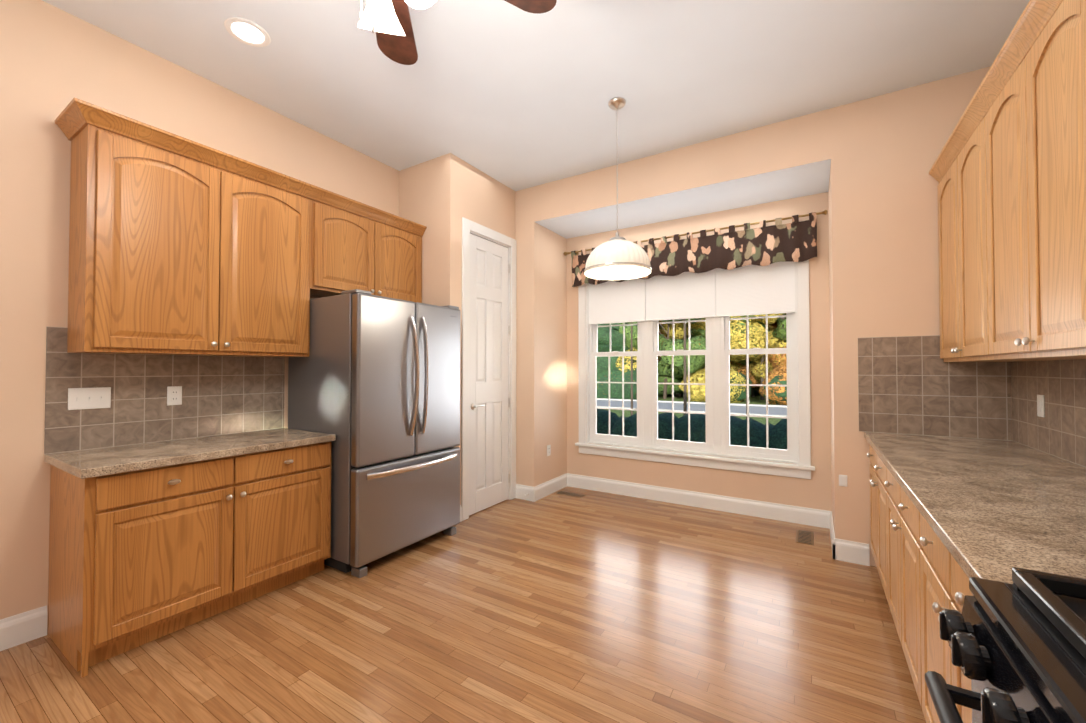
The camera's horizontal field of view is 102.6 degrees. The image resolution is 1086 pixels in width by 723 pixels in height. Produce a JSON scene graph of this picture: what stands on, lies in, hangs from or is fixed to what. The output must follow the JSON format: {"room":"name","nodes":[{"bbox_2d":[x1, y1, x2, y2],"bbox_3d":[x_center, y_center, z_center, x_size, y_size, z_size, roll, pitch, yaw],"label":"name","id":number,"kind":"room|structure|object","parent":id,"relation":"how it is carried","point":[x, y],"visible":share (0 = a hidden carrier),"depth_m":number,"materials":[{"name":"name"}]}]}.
{"room":"kitchen","nodes":[
{"label":"kitchen","id":0,"kind":"room"},
{"bbox_2d":[0,0,398,627],"bbox_3d":[-2.965,-0.237,1.689,0.160,3.229,5.804,-1,-1,32],"label":"wall","id":1,"kind":"structure","parent":0,"point":[54,60],"depth_m":2.23,"materials":[{"name":"paint"}]},
{"bbox_2d":[0,605,47,650],"bbox_3d":[-3.420,1.290,0.763,0.016,0.145,3.413,-1,-1,32],"label":"baseboard","id":2,"kind":"structure","parent":1,"relation":"attached to","point":[21,628],"depth_m":2.14,"materials":[{"name":"white wood"}]},
{"bbox_2d":[44,327,284,453],"bbox_3d":[-2.223,0.155,2.716,0.008,0.650,1.176,-1,-1,32],"label":"backsplash","id":3,"kind":"structure","parent":1,"relation":"attached to","point":[221,395],"depth_m":2.58,"materials":[{"name":"tile"}]},
{"bbox_2d":[68,387,110,409],"bbox_3d":[-2.438,0.199,2.344,0.018,0.115,0.163,-1,-1,32],"label":"switch plate","id":4,"kind":"object","parent":3,"relation":"attached to","point":[89,398],"visible":1,"depth_m":2.34,"materials":[{"name":"white plastic"}]},
{"bbox_2d":[167,386,181,405],"bbox_3d":[-2.249,0.209,2.657,0.008,0.115,0.072,-1,-1,32],"label":"outlet","id":5,"kind":"object","parent":3,"relation":"attached to","point":[174,395],"visible":1,"depth_m":2.65,"materials":[{"name":"white plastic"}]},
{"bbox_2d":[66,102,313,356],"bbox_3d":[-2.059,-0.638,2.675,0.324,1.196,1.114,-1,-1,32],"label":"upper cabinet","id":6,"kind":"object","parent":1,"relation":"attached to","point":[179,245],"depth_m":2.42,"materials":[{"name":"brown wood"}]},
{"bbox_2d":[314,185,425,302],"bbox_3d":[-1.493,-0.865,3.590,0.324,0.713,1.031,-1,-1,32],"label":"upper cabinet","id":7,"kind":"object","parent":1,"relation":"attached to","point":[358,246],"depth_m":3.42,"materials":[{"name":"brown wood"}]},
{"bbox_2d":[399,153,468,504],"bbox_3d":[-1.092,-0.198,4.080,0.820,3.229,0.236,-1,-1,32],"label":"wall","id":8,"kind":"structure","parent":0,"point":[434,196],"depth_m":3.88,"materials":[{"name":"paint"}]},
{"bbox_2d":[461,217,515,520],"bbox_3d":[-0.540,0.066,4.250,0.104,2.707,0.826,-1,-1,32],"label":"door frame","id":9,"kind":"structure","parent":8,"relation":"attached to","point":[469,227],"depth_m":4.02,"materials":[{"name":"white wood"}]},
{"bbox_2d":[469,233,510,515],"bbox_3d":[-0.511,0.116,4.239,0.092,2.592,0.626,-1,-1,32],"label":"pantry door","id":10,"kind":"structure","parent":8,"relation":"in","point":[489,402],"depth_m":4.22,"materials":[{"name":"white wood"}]},
{"bbox_2d":[0,486,925,722],"bbox_3d":[-0.568,1.411,1.245,4.673,0.080,7.626,-1,-1,32],"label":"floor","id":11,"kind":"structure","parent":0,"point":[591,606],"depth_m":2.15,"materials":[{"name":"brown wood"}]},
{"bbox_2d":[47,441,330,677],"bbox_3d":[-1.944,0.955,2.543,0.650,0.875,1.154,-1,-1,32],"label":"base cabinet","id":12,"kind":"object","parent":11,"relation":"on","point":[137,558],"visible":1,"depth_m":2.19,"materials":[{"name":"brown wood"}]},
{"bbox_2d":[44,428,335,478],"bbox_3d":[-1.951,0.497,2.542,0.646,0.040,1.176,-1,-1,32],"label":"countertop","id":13,"kind":"structure","parent":12,"relation":"on","point":[89,463],"depth_m":2.31,"materials":[{"name":"stone"}]},
{"bbox_2d":[288,289,459,577],"bbox_3d":[-1.245,0.474,3.382,0.904,1.864,0.965,-1,-1,32],"label":"fridge","id":14,"kind":"object","parent":11,"relation":"on","point":[374,384],"visible":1,"depth_m":3.01,"materials":[{"name":"grey metal"}]},
{"bbox_2d":[556,491,584,497],"bbox_3d":[0.297,1.425,4.672,0.300,0.004,0.120,-1,-1,32],"label":"floor vent","id":15,"kind":"object","parent":11,"relation":"in","point":[571,494],"visible":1,"depth_m":4.66,"materials":[{"name":"gold metal"}]},
{"bbox_2d":[796,530,813,544],"bbox_3d":[2.096,1.405,3.484,0.120,0.004,0.300,-1,-1,32],"label":"floor vent","id":16,"kind":"object","parent":11,"relation":"in","point":[805,537],"visible":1,"depth_m":3.47,"materials":[{"name":"gold metal"}]},
{"bbox_2d":[867,446,882,585],"bbox_3d":[2.304,0.953,2.421,0.704,0.876,0.907,-1,-1,32],"label":"base cabinet","id":17,"kind":"object","parent":11,"relation":"on","point":[876,495],"depth_m":2.66,"materials":[{"name":"brown wood"}]},
{"bbox_2d":[879,458,910,673],"bbox_3d":[1.879,0.941,1.737,0.704,0.876,0.952,-1,-1,32],"label":"base cabinet","id":18,"kind":"object","parent":11,"relation":"on","point":[896,503],"depth_m":2.00,"materials":[{"name":"brown wood"}]},
{"bbox_2d":[911,501,972,722],"bbox_3d":[1.456,0.930,1.056,0.704,0.876,0.899,-1,-1,32],"label":"base cabinet","id":19,"kind":"object","parent":11,"relation":"on","point":[924,578],"depth_m":1.43,"materials":[{"name":"brown wood"}]},
{"bbox_2d":[864,432,1085,583],"bbox_3d":[1.870,0.484,1.755,0.730,0.040,2.510,-1,-1,32],"label":"countertop","id":20,"kind":"structure","parent":19,"relation":"on","point":[994,510],"depth_m":1.45,"materials":[{"name":"stone"}]},
{"bbox_2d":[925,567,1085,722],"bbox_3d":[0.956,0.863,0.386,0.823,0.948,0.762,-1,-1,32],"label":"range","id":21,"kind":"object","parent":11,"relation":"on","point":[1018,649],"visible":1,"depth_m":0.73,"materials":[{"name":"black metal"}]},
{"bbox_2d":[469,164,509,245],"bbox_3d":[-0.859,-1.499,4.475,0.820,0.614,0.644,-1,-1,32],"label":"wall","id":22,"kind":"structure","parent":0,"point":[489,202],"depth_m":4.23,"materials":[{"name":"paint"}]},
{"bbox_2d":[510,188,514,238],"bbox_3d":[-0.665,-0.186,4.766,0.820,3.229,0.092,-1,-1,32],"label":"wall","id":23,"kind":"structure","parent":0,"point":[512,213],"depth_m":4.57,"materials":[{"name":"paint"}]},
{"bbox_2d":[42,0,1029,190],"bbox_3d":[-0.568,-1.908,1.299,4.673,0.100,7.626,-1,-1,32],"label":"ceiling","id":24,"kind":"structure","parent":0,"point":[511,96],"depth_m":2.69,"materials":[{"name":"paint"}]},
{"bbox_2d":[224,17,270,46],"bbox_3d":[-1.647,-1.834,2.430,0.216,0.010,0.216,-1,-1,32],"label":"recessed light","id":25,"kind":"object","parent":24,"relation":"in","point":[244,29],"visible":1,"depth_m":2.42,"materials":[{"name":"white"}]},
{"bbox_2d":[358,0,556,64],"bbox_3d":[-0.580,-1.484,1.493,1.386,0.741,1.379,-1,-1,32],"label":"fan","id":26,"kind":"object","parent":24,"relation":"hanging from","point":[389,22],"visible":1,"depth_m":1.89,"materials":[{"name":"brown wood"}]},
{"bbox_2d":[584,97,651,279],"bbox_3d":[0.523,-1.223,3.066,0.468,1.211,0.468,-1,-1,32],"label":"pendant lamp","id":27,"kind":"object","parent":24,"relation":"hanging from","point":[616,257],"visible":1,"depth_m":2.95,"materials":[{"name":"white glass"}]},
{"bbox_2d":[515,187,566,486],"bbox_3d":[-0.316,-0.181,5.103,1.058,3.229,0.850,-1,-1,32],"label":"wall","id":28,"kind":"structure","parent":0,"point":[541,341],"depth_m":4.58,"materials":[{"name":"paint"}]},
{"bbox_2d":[547,445,550,455],"bbox_3d":[0.063,0.957,4.684,0.008,0.115,0.072,-1,-1,32],"label":"outlet","id":29,"kind":"object","parent":28,"relation":"attached to","point":[548,450],"visible":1,"depth_m":4.67,"materials":[{"name":"white plastic"}]},
{"bbox_2d":[532,473,567,501],"bbox_3d":[0.082,1.355,4.700,0.016,0.145,0.660,-1,-1,32],"label":"baseboard","id":30,"kind":"structure","parent":28,"relation":"attached to","point":[540,491],"depth_m":4.67,"materials":[{"name":"white wood"}]},
{"bbox_2d":[534,108,830,238],"bbox_3d":[1.217,-1.627,4.175,2.551,0.367,0.850,-1,-1,32],"label":"wall","id":31,"kind":"structure","parent":0,"point":[784,160],"depth_m":3.76,"materials":[{"name":"paint"}]},
{"bbox_2d":[566,192,831,510],"bbox_3d":[1.399,-0.008,4.442,2.551,2.862,0.160,-1,-1,32],"label":"wall","id":32,"kind":"structure","parent":0,"point":[814,492],"depth_m":4.05,"materials":[{"name":"paint"}]},
{"bbox_2d":[575,260,814,478],"bbox_3d":[1.392,-0.072,4.416,2.303,2.200,0.208,-1,-1,32],"label":"window unit","id":33,"kind":"structure","parent":32,"relation":"in","point":[717,352],"depth_m":4.25,"materials":[{"name":"white wood"}]},
{"bbox_2d":[588,262,794,324],"bbox_3d":[1.379,-0.745,4.406,2.023,0.635,0.034,-1,-1,32],"label":"shades","id":34,"kind":"object","parent":33,"relation":"attached to","point":[748,290],"visible":0.71,"depth_m":4.30,"materials":[{"name":"white fabric"}]},
{"bbox_2d":[563,210,827,286],"bbox_3d":[1.328,-1.061,4.351,2.544,0.418,0.097,-1,-1,32],"label":"valance curtain","id":35,"kind":"object","parent":32,"relation":"attached to","point":[795,240],"visible":0.85,"depth_m":4.08,"materials":[{"name":"fabric"}]},
{"bbox_2d":[568,473,827,527],"bbox_3d":[1.353,1.349,4.345,2.551,0.145,0.016,-1,-1,32],"label":"baseboard","id":36,"kind":"structure","parent":32,"relation":"attached to","point":[775,511],"depth_m":4.19,"materials":[{"name":"white wood"}]},
{"bbox_2d":[828,66,1011,565],"bbox_3d":[2.753,-0.212,3.198,1.064,3.229,0.850,-1,-1,32],"label":"wall","id":37,"kind":"structure","parent":0,"point":[886,149],"depth_m":3.00,"materials":[{"name":"paint"}]},
{"bbox_2d":[828,511,839,559],"bbox_3d":[2.235,1.333,3.364,0.016,0.145,0.660,-1,-1,32],"label":"baseboard","id":38,"kind":"structure","parent":37,"relation":"attached to","point":[835,543],"depth_m":3.11,"materials":[{"name":"white wood"}]},
{"bbox_2d":[839,475,846,486],"bbox_3d":[2.116,0.841,3.070,0.050,0.080,0.010,-1,-1,32],"label":"electrical outlet","id":39,"kind":"object","parent":37,"relation":"attached to","point":[842,480],"visible":1,"depth_m":3.07,"materials":[{"name":"white plastic"}]},
{"bbox_2d":[858,335,1011,440],"bbox_3d":[2.515,0.157,2.833,0.750,0.650,0.008,-1,-1,32],"label":"backsplash","id":40,"kind":"structure","parent":37,"relation":"attached to","point":[913,385],"depth_m":2.83,"materials":[{"name":"tile"}]},
{"bbox_3d":[1.125,-0.269,-0.279,0.160,3.229,6.776,-1,-1,32],"label":"wall","id":41,"kind":"structure","parent":0,"visible":0},
{"bbox_2d":[933,108,976,361],"bbox_3d":[2.431,-0.623,2.310,0.324,1.238,0.986,-1,-1,32],"label":"upper cabinet","id":42,"kind":"object","parent":41,"relation":"attached to","point":[956,171],"depth_m":2.41,"materials":[{"name":"brown wood"}]},
{"bbox_2d":[973,0,1076,361],"bbox_3d":[1.961,-0.636,1.553,0.324,1.238,1.036,-1,-1,32],"label":"upper cabinet","id":43,"kind":"object","parent":41,"relation":"attached to","point":[1007,171],"depth_m":1.63,"materials":[{"name":"brown wood"}]},
{"bbox_2d":[1011,359,1085,466],"bbox_3d":[1.910,0.129,1.140,0.008,0.650,3.506,-1,-1,32],"label":"backsplash","id":44,"kind":"structure","parent":41,"relation":"attached to","point":[1058,430],"depth_m":2.18,"materials":[{"name":"tile"}]},
{"bbox_2d":[1037,395,1044,416],"bbox_3d":[2.613,0.233,2.288,0.010,0.115,0.072,-1,-1,32],"label":"outlet","id":45,"kind":"object","parent":44,"relation":"attached to","point":[1040,407],"visible":0.98,"depth_m":2.28,"materials":[{"name":"white plastic"}]},
{"bbox_2d":[1069,0,1085,358],"bbox_3d":[1.491,-0.648,0.796,0.324,1.238,0.986,-1,-1,32],"label":"upper cabinet","id":46,"kind":"object","parent":41,"relation":"attached to","point":[1077,8],"depth_m":1.32,"materials":[{"name":"brown wood"}]},
{"label":"outside","id":47,"kind":"structure","parent":0,"visible":0},
{"bbox_2d":[604,390,781,424],"bbox_3d":[13.792,2.674,41.170,120.000,0.200,75.284,-1,-1,32],"label":"ground","id":48,"kind":"structure","parent":47,"point":[755,399],"depth_m":19.75,"materials":[{"name":"green plant"}]},
{"bbox_2d":[597,313,786,449],"bbox_3d":[1.159,-3.623,30.409,130.000,13.909,42.069,-1,-1,32],"label":"scenery","id":49,"kind":"structure","parent":48,"relation":"on","point":[777,395],"depth_m":25.00,"materials":[{"name":"green plant"}]}
]}

